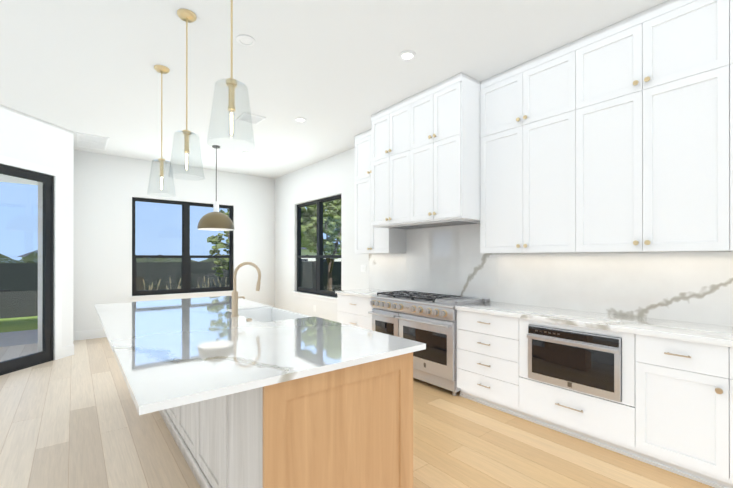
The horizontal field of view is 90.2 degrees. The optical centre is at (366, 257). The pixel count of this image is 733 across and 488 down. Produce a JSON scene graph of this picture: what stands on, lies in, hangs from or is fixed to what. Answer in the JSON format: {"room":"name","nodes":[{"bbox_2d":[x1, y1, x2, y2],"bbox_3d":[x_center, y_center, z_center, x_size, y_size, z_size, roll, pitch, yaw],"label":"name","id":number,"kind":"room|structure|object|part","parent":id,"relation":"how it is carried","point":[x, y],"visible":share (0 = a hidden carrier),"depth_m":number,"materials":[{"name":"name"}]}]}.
{"room":"kitchen","nodes":[
{"label":"kitchen","id":0,"kind":"room"},
{"bbox_2d":[0,104,72,359],"bbox_3d":[-4.534,-0.204,2.988,0.150,3.200,4.554,0,0,6],"label":"wall","id":1,"kind":"structure","parent":0,"point":[28,138],"depth_m":4.98,"materials":[{"name":"white paint"}]},
{"bbox_2d":[0,164,53,375],"bbox_3d":[-4.325,0.149,4.567,0.181,2.498,0.786,0,0,6],"label":"patio door","id":2,"kind":"structure","parent":1,"relation":"in","point":[45,354],"depth_m":4.85,"materials":[{"name":"black metal"}]},
{"bbox_2d":[0,155,61,359],"bbox_3d":[-4.275,0.101,4.562,0.020,2.595,0.980,0,0,6],"label":"door frame","id":3,"kind":"structure","parent":1,"relation":"attached to","point":[55,173],"depth_m":4.97,"materials":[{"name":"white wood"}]},
{"bbox_2d":[38,141,73,351],"bbox_3d":[-4.756,-0.200,5.620,0.380,3.200,1.270,0,0,-39],"label":"wall","id":4,"kind":"structure","parent":0,"point":[40,235],"depth_m":5.02,"materials":[{"name":"white paint"}]},
{"bbox_2d":[73,150,274,331],"bbox_3d":[-3.553,-0.198,7.301,3.600,3.200,0.150,0,0,-39],"label":"wall","id":5,"kind":"structure","parent":0,"point":[106,188],"depth_m":6.59,"materials":[{"name":"white paint"}]},
{"bbox_2d":[73,329,105,340],"bbox_3d":[-3.501,1.327,7.234,3.600,0.150,0.016,0,0,-39],"label":"baseboard","id":6,"kind":"structure","parent":5,"relation":"attached to","point":[98,333],"depth_m":6.23,"materials":[{"name":"white wood"}]},
{"bbox_2d":[130,290,232,301],"bbox_3d":[-3.558,0.762,7.225,1.900,0.100,0.110,0,0,-39],"label":"window sill","id":7,"kind":"structure","parent":5,"relation":"attached to","point":[213,293],"depth_m":7.13,"materials":[{"name":"white"}]},
{"bbox_2d":[132,197,232,295],"bbox_3d":[-3.598,-0.193,7.277,1.837,1.807,0.092,0,0,-39],"label":"window","id":8,"kind":"structure","parent":5,"relation":"in","point":[186,256],"depth_m":7.23,"materials":[{"name":"black metal"}]},
{"bbox_2d":[0,0,667,178],"bbox_3d":[-0.985,-1.847,1.526,7.120,0.080,12.380,0,0,-39],"label":"ceiling","id":9,"kind":"structure","parent":0,"point":[336,74],"depth_m":3.35,"materials":[{"name":"white paint"}]},
{"bbox_2d":[77,132,108,150],"bbox_3d":[-4.284,-1.794,5.705,0.380,0.012,0.830,0,0,-39],"label":"ceiling vent","id":10,"kind":"object","parent":9,"relation":"in","point":[90,141],"visible":1,"depth_m":5.66,"materials":[{"name":"white plastic"}]},
{"bbox_2d":[147,65,175,196],"bbox_3d":[-1.956,-1.199,3.488,0.244,1.210,0.244,0,0,-39],"label":"glass pendant light","id":11,"kind":"object","parent":9,"relation":"hanging from","point":[161,69],"visible":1,"depth_m":3.48,"materials":[{"name":"clear glass"}]},
{"bbox_2d":[168,9,203,180],"bbox_3d":[-1.337,-1.200,2.716,0.244,1.210,0.244,0,0,-39],"label":"glass pendant light","id":12,"kind":"object","parent":9,"relation":"hanging from","point":[187,16],"visible":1,"depth_m":2.71,"materials":[{"name":"clear glass"}]},
{"bbox_2d":[197,145,234,230],"bbox_3d":[-2.442,-1.123,5.932,0.560,1.354,0.560,0,0,-39],"label":"dome pendant light","id":13,"kind":"object","parent":9,"relation":"hanging from","point":[215,220],"visible":0.94,"depth_m":5.78,"materials":[{"name":"brown metal"}]},
{"bbox_2d":[207,0,254,151],"bbox_3d":[-0.718,-1.201,1.944,0.244,1.210,0.244,0,0,-39],"label":"glass pendant light","id":14,"kind":"object","parent":9,"relation":"hanging from","point":[231,83],"visible":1,"depth_m":1.94,"materials":[{"name":"clear glass"}]},
{"bbox_2d":[236,35,254,45],"bbox_3d":[-1.003,-1.798,3.036,0.154,0.012,0.154,0,0,-39],"label":"smoke detector","id":15,"kind":"object","parent":9,"relation":"attached to","point":[245,40],"visible":1,"depth_m":3.03,"materials":[{"name":"white plastic"}]},
{"bbox_2d":[237,112,265,124],"bbox_3d":[-1.499,-1.795,4.741,0.280,0.012,0.300,0,0,-39],"label":"ceiling vent","id":16,"kind":"object","parent":9,"relation":"in","point":[256,119],"visible":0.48,"depth_m":4.73,"materials":[{"name":"white plastic"}]},
{"bbox_2d":[295,117,306,121],"bbox_3d":[-0.862,-1.795,4.777,0.154,0.012,0.154,0,0,-39],"label":"recessed light","id":17,"kind":"object","parent":9,"relation":"in","point":[299,119],"visible":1,"depth_m":4.76,"materials":[{"name":"white plastic"}]},
{"bbox_2d":[399,50,415,60],"bbox_3d":[0.366,-1.798,3.262,0.154,0.012,0.154,0,0,-39],"label":"recessed light","id":18,"kind":"object","parent":9,"relation":"in","point":[407,55],"visible":1,"depth_m":3.26,"materials":[{"name":"white plastic"}]},
{"bbox_2d":[0,337,714,487],"bbox_3d":[-0.985,1.423,1.521,7.120,0.060,12.380,0,0,-39],"label":"floor","id":19,"kind":"structure","parent":0,"point":[76,420],"depth_m":2.72,"materials":[{"name":"brown wood"}]},
{"bbox_2d":[158,306,419,487],"bbox_3d":[-1.065,0.954,2.995,0.907,0.884,3.180,0,0,-39],"label":"kitchen island","id":20,"kind":"object","parent":19,"relation":"on","point":[352,427],"depth_m":1.78,"materials":[{"name":"brown wood"}]},
{"bbox_2d":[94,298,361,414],"bbox_3d":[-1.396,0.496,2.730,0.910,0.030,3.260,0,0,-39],"label":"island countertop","id":21,"kind":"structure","parent":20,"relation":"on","point":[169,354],"depth_m":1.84,"materials":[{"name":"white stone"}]},
{"bbox_2d":[198,294,425,365],"bbox_3d":[-0.865,0.497,3.156,0.450,0.030,3.260,0,0,-39],"label":"island countertop","id":22,"kind":"structure","parent":20,"relation":"on","point":[373,346],"depth_m":2.24,"materials":[{"name":"white stone"}]},
{"bbox_2d":[231,262,260,320],"bbox_3d":[-0.922,0.261,2.939,0.254,0.442,0.312,0,0,-39],"label":"faucet","id":23,"kind":"object","parent":22,"relation":"on","point":[235,297],"depth_m":2.97,"materials":[{"name":"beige metal"}]},
{"bbox_2d":[229,307,310,322],"bbox_3d":[-0.850,0.625,3.155,0.468,0.262,0.836,0,0,-39],"label":"sink","id":24,"kind":"object","parent":22,"relation":"in","point":[258,314],"depth_m":3.47,"materials":[{"name":"white ceramic"}]},
{"bbox_2d":[335,288,380,329],"bbox_3d":[0.075,0.961,5.153,0.618,0.876,0.818,0,0,-39],"label":"base cabinet","id":25,"kind":"object","parent":19,"relation":"on","point":[353,308],"depth_m":4.96,"materials":[{"name":"white wood"}]},
{"bbox_2d":[368,290,489,395],"bbox_3d":[0.683,0.923,4.292,0.704,0.950,1.276,0,0,-39],"label":"range","id":26,"kind":"object","parent":19,"relation":"on","point":[429,320],"visible":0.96,"depth_m":3.92,"materials":[{"name":"silver metal"}]},
{"bbox_2d":[455,304,546,415],"bbox_3d":[1.331,0.959,3.567,0.642,0.876,0.656,0,0,-39],"label":"base cabinet","id":27,"kind":"object","parent":19,"relation":"on","point":[485,332],"depth_m":3.37,"materials":[{"name":"white wood"}]},
{"bbox_2d":[515,308,638,452],"bbox_3d":[1.796,0.958,2.988,0.642,0.876,0.830,0,0,-39],"label":"base cabinet","id":28,"kind":"object","parent":19,"relation":"on","point":[567,363],"depth_m":2.81,"materials":[{"name":"white wood"}]},
{"bbox_3d":[1.557,0.785,2.791,0.064,0.440,0.660,0,0,-39],"label":"microwave drawer","id":29,"kind":"part","parent":28,"relation":"part of","materials":[{"name":"silver metal"}]},
{"bbox_2d":[619,320,732,487],"bbox_3d":[2.317,0.957,2.338,0.642,0.876,0.988,0,0,-39],"label":"base cabinet","id":30,"kind":"object","parent":19,"relation":"on","point":[629,354],"depth_m":2.32,"materials":[{"name":"white wood"}]},
{"bbox_2d":[275,147,732,321],"bbox_3d":[1.734,-0.203,3.703,0.150,3.200,12.380,0,0,-39],"label":"wall","id":31,"kind":"structure","parent":0,"point":[334,175],"depth_m":6.99,"materials":[{"name":"white paint"}]},
{"bbox_2d":[292,291,336,302],"bbox_3d":[-0.951,0.762,6.964,0.110,0.100,1.770,0,0,-39],"label":"window sill","id":32,"kind":"structure","parent":31,"relation":"attached to","point":[326,298],"depth_m":6.91,"materials":[{"name":"white"}]},
{"bbox_2d":[297,194,340,296],"bbox_3d":[-0.901,-0.193,7.005,0.092,1.807,1.707,0,0,-39],"label":"window","id":33,"kind":"structure","parent":31,"relation":"in","point":[319,257],"depth_m":6.99,"materials":[{"name":"black metal"}]},
{"bbox_2d":[361,265,365,271],"bbox_3d":[-0.054,0.180,5.806,0.009,0.115,0.120,0,0,-39],"label":"switch plate","id":34,"kind":"object","parent":31,"relation":"attached to","point":[363,268],"visible":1,"depth_m":5.79,"materials":[{"name":"white plastic"}]},
{"bbox_2d":[355,129,405,253],"bbox_3d":[0.191,-0.925,5.236,0.338,1.748,0.758,0,0,-39],"label":"upper cabinet","id":35,"kind":"object","parent":31,"relation":"attached to","point":[368,240],"depth_m":5.22,"materials":[{"name":"white wood"}]},
{"bbox_2d":[371,99,430,231],"bbox_3d":[0.525,-1.091,4.572,0.647,1.418,0.692,0,0,-39],"label":"upper cabinet","id":36,"kind":"object","parent":31,"relation":"attached to","point":[389,125],"depth_m":4.37,"materials":[{"name":"white wood"}]},
{"bbox_2d":[407,73,478,227],"bbox_3d":[0.958,-1.092,4.032,0.647,1.418,0.693,0,0,-39],"label":"upper cabinet","id":37,"kind":"object","parent":31,"relation":"attached to","point":[443,118],"depth_m":3.74,"materials":[{"name":"white wood"}]},
{"bbox_2d":[479,43,570,253],"bbox_3d":[1.584,-0.920,3.498,0.338,1.764,0.914,0,0,-39],"label":"upper cabinet","id":38,"kind":"object","parent":31,"relation":"attached to","point":[525,108],"depth_m":3.36,"materials":[{"name":"white wood"}]},
{"bbox_2d":[571,0,726,252],"bbox_3d":[2.156,-0.921,2.785,0.338,1.764,0.915,0,0,-39],"label":"upper cabinet","id":39,"kind":"object","parent":31,"relation":"attached to","point":[617,137],"depth_m":2.64,"materials":[{"name":"white wood"}]},
{"bbox_2d":[727,0,732,250],"bbox_3d":[2.728,-0.922,2.071,0.338,1.764,0.914,0,0,-39],"label":"upper cabinet","id":40,"kind":"object","parent":31,"relation":"attached to","point":[729,2],"depth_m":2.32,"materials":[{"name":"white wood"}]},
{"label":"outside","id":41,"kind":"structure","parent":0,"visible":0},
{"bbox_2d":[0,316,37,332],"bbox_3d":[-28.020,1.645,34.907,180.000,0.100,170.000,0,0,-39],"label":"ground","id":42,"kind":"structure","parent":41,"point":[12,326],"depth_m":8.41,"materials":[{"name":"green plant"}]},
{"bbox_2d":[0,174,37,184],"bbox_3d":[-7.324,-0.070,2.799,7.124,3.230,5.799,0,0,-39],"label":"patio cover","id":43,"kind":"object","parent":42,"relation":"on","point":[11,179],"depth_m":6.76,"materials":[{"name":"white"}]},
{"bbox_2d":[0,329,37,346],"bbox_3d":[-7.324,1.480,2.796,7.124,0.130,5.799,0,0,-39],"label":"patio slab","id":44,"kind":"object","parent":42,"relation":"on","point":[7,338],"depth_m":6.37,"materials":[{"name":"concrete"}]},
{"bbox_2d":[18,250,37,257],"bbox_3d":[-48.503,3.006,58.217,9.800,8.950,9.000,0,0,-39],"label":"house","id":45,"kind":"structure","parent":42,"relation":"on","point":[23,256],"depth_m":53.15,"materials":[{"name":"white"}]},
{"bbox_2d":[0,251,225,262],"bbox_3d":[-29.974,2.337,38.905,169.274,6.296,26.681,0,0,-39],"label":"hill","id":46,"kind":"structure","parent":42,"relation":"on","point":[34,254],"depth_m":35.56,"materials":[{"name":"green plant"}]},
{"bbox_2d":[143,279,160,289],"bbox_3d":[-4.654,1.010,7.818,0.308,1.089,0.310,0,0,18],"label":"grass plume","id":47,"kind":"object","parent":42,"relation":"on","point":[151,287],"depth_m":7.86,"materials":[{"name":"beige"}]},
{"bbox_2d":[0,261,311,318],"bbox_3d":[-16.896,0.846,3.127,37.700,1.400,0.130,0,0,-39],"label":"fence","id":48,"kind":"object","parent":42,"relation":"on","point":[32,285],"depth_m":11.07,"materials":[{"name":"grey"}]},
{"bbox_2d":[166,278,180,288],"bbox_3d":[-4.286,0.999,8.129,0.292,1.113,0.329,0,0,-24],"label":"grass plume","id":49,"kind":"object","parent":42,"relation":"on","point":[179,287],"depth_m":8.08,"materials":[{"name":"beige"}]},
{"bbox_2d":[207,208,228,276],"bbox_3d":[-3.746,-0.150,10.684,1.701,3.415,1.637,0,0,-39],"label":"tree","id":50,"kind":"object","parent":42,"relation":"on","point":[219,245],"depth_m":10.46,"materials":[{"name":"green plant"}]},
{"bbox_2d":[301,199,340,254],"bbox_3d":[-1.313,-1.604,18.168,5.503,6.346,5.529,0,0,-39],"label":"tree","id":51,"kind":"object","parent":42,"relation":"on","point":[304,214],"depth_m":17.14,"materials":[{"name":"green plant"}]},
{"bbox_2d":[301,244,340,260],"bbox_3d":[-5.175,1.514,30.793,8.500,5.850,8.000,0,0,-39],"label":"neighbor house","id":52,"kind":"structure","parent":42,"relation":"on","point":[304,251],"depth_m":27.02,"materials":[{"name":"white"}]},
{"bbox_2d":[303,200,340,290],"bbox_3d":[-0.992,-0.109,10.270,1.538,3.332,1.448,0,0,-39],"label":"tree","id":53,"kind":"object","parent":42,"relation":"on","point":[330,238],"depth_m":10.06,"materials":[{"name":"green plant"}]},
{"bbox_2d":[312,261,340,291],"bbox_3d":[6.655,0.847,3.878,0.130,1.400,28.300,0,0,-39],"label":"fence","id":54,"kind":"object","parent":42,"relation":"on","point":[335,280],"depth_m":13.66,"materials":[{"name":"grey wood"}]}
]}

